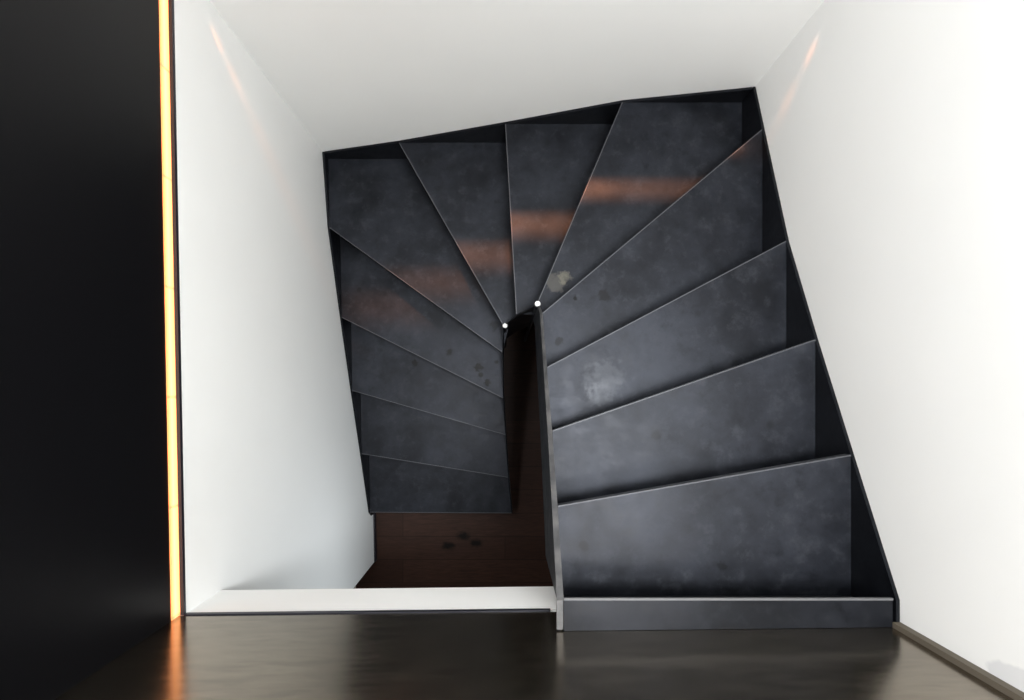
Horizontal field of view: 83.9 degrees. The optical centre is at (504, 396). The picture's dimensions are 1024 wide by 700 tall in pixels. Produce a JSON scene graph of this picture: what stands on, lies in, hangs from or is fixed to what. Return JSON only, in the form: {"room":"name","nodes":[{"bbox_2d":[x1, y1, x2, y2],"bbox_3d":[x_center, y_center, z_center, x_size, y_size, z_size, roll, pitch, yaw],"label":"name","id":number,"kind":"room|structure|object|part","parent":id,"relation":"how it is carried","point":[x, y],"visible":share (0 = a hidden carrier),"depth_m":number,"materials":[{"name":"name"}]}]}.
{"room":"stairwell","nodes":[
{"label":"stairwell","id":0,"kind":"room"},
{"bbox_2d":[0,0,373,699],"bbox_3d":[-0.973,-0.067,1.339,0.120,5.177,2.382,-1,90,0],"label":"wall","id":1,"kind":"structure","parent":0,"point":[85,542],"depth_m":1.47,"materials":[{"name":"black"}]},
{"bbox_2d":[159,0,185,620],"bbox_3d":[-0.934,-0.323,1.582,0.032,0.053,1.868,-1,90,0],"label":"light strip","id":2,"kind":"object","parent":1,"relation":"attached to","point":[166,7],"visible":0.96,"depth_m":1.59,"materials":[{"name":"yellow plastic"}]},
{"bbox_2d":[373,512,376,561],"bbox_3d":[-0.889,0.945,3.902,0.009,0.050,0.356,-1,90,0],"label":"baseboard","id":3,"kind":"structure","parent":1,"relation":"attached to","point":[374,514],"depth_m":3.88,"materials":[{"name":"black metal"}]},
{"bbox_2d":[356,322,552,588],"bbox_3d":[-1.034,1.012,3.977,4.333,0.100,4.776,0,90,0],"label":"floor","id":4,"kind":"structure","parent":0,"point":[415,550],"depth_m":3.93,"materials":[{"name":"brown wood"}]},
{"bbox_2d":[322,87,899,630],"bbox_3d":[0.039,-0.234,2.691,1.945,2.472,2.042,0,90,0],"label":"staircase","id":5,"kind":"structure","parent":4,"relation":"on","point":[700,470],"depth_m":2.22,"materials":[{"name":"metal"}]},
{"bbox_3d":[0.001,-0.346,3.348,0.018,1.158,0.018,0,90,0],"label":"post","id":6,"kind":"part","parent":5,"relation":"part of","materials":[{"name":"metal"}]},
{"bbox_3d":[0.137,-0.389,3.158,0.018,1.538,0.018,0,90,0],"label":"post","id":7,"kind":"part","parent":5,"relation":"part of","materials":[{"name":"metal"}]},
{"bbox_3d":[0.141,0.559,1.467,0.016,0.011,0.075,0,90,0],"label":"plate","id":8,"kind":"part","parent":5,"relation":"part of","materials":[{"name":"metal"}]},
{"bbox_3d":[0.572,0.560,1.466,0.842,0.012,0.078,0,90,0],"label":"landing plate","id":9,"kind":"part","parent":5,"relation":"part of","materials":[{"name":"metal"}]},
{"bbox_2d":[209,0,824,151],"bbox_3d":[-0.022,-1.316,1.339,2.069,5.177,0.120,0,90,0],"label":"wall","id":10,"kind":"structure","parent":0,"point":[353,73],"depth_m":2.08,"materials":[{"name":"white paint"}]},
{"bbox_2d":[55,612,1012,699],"bbox_3d":[0.029,0.631,0.172,1.969,2.844,0.058,-1,90,0],"label":"floor","id":11,"kind":"structure","parent":0,"point":[488,655],"depth_m":1.29,"materials":[{"name":"brown wood"}]},
{"bbox_2d":[184,608,549,615],"bbox_3d":[-0.386,0.612,1.605,1.028,0.015,0.017,-1,90,0],"label":"trim","id":12,"kind":"structure","parent":11,"relation":"attached to","point":[535,609],"depth_m":1.60,"materials":[{"name":"black metal"}]},
{"bbox_2d":[190,586,556,611],"bbox_3d":[0.056,1.345,1.709,1.912,0.196,1.510,0,90,0],"label":"wall","id":13,"kind":"structure","parent":11,"relation":"attached to","point":[544,596],"depth_m":1.71,"materials":[{"name":"white paint"}]},
{"bbox_2d":[755,0,1023,691],"bbox_3d":[1.073,1.012,1.339,0.120,5.177,4.776,0,90,0],"label":"wall","id":14,"kind":"structure","parent":0,"point":[894,129],"depth_m":1.38,"materials":[{"name":"white paint"}]},
{"bbox_2d":[892,622,1023,699],"bbox_3d":[1.003,0.584,0.105,0.020,2.710,0.014,0,90,0],"label":"trim","id":15,"kind":"structure","parent":14,"relation":"attached to","point":[995,682],"depth_m":1.24,"materials":[{"name":"paint"}]}
]}

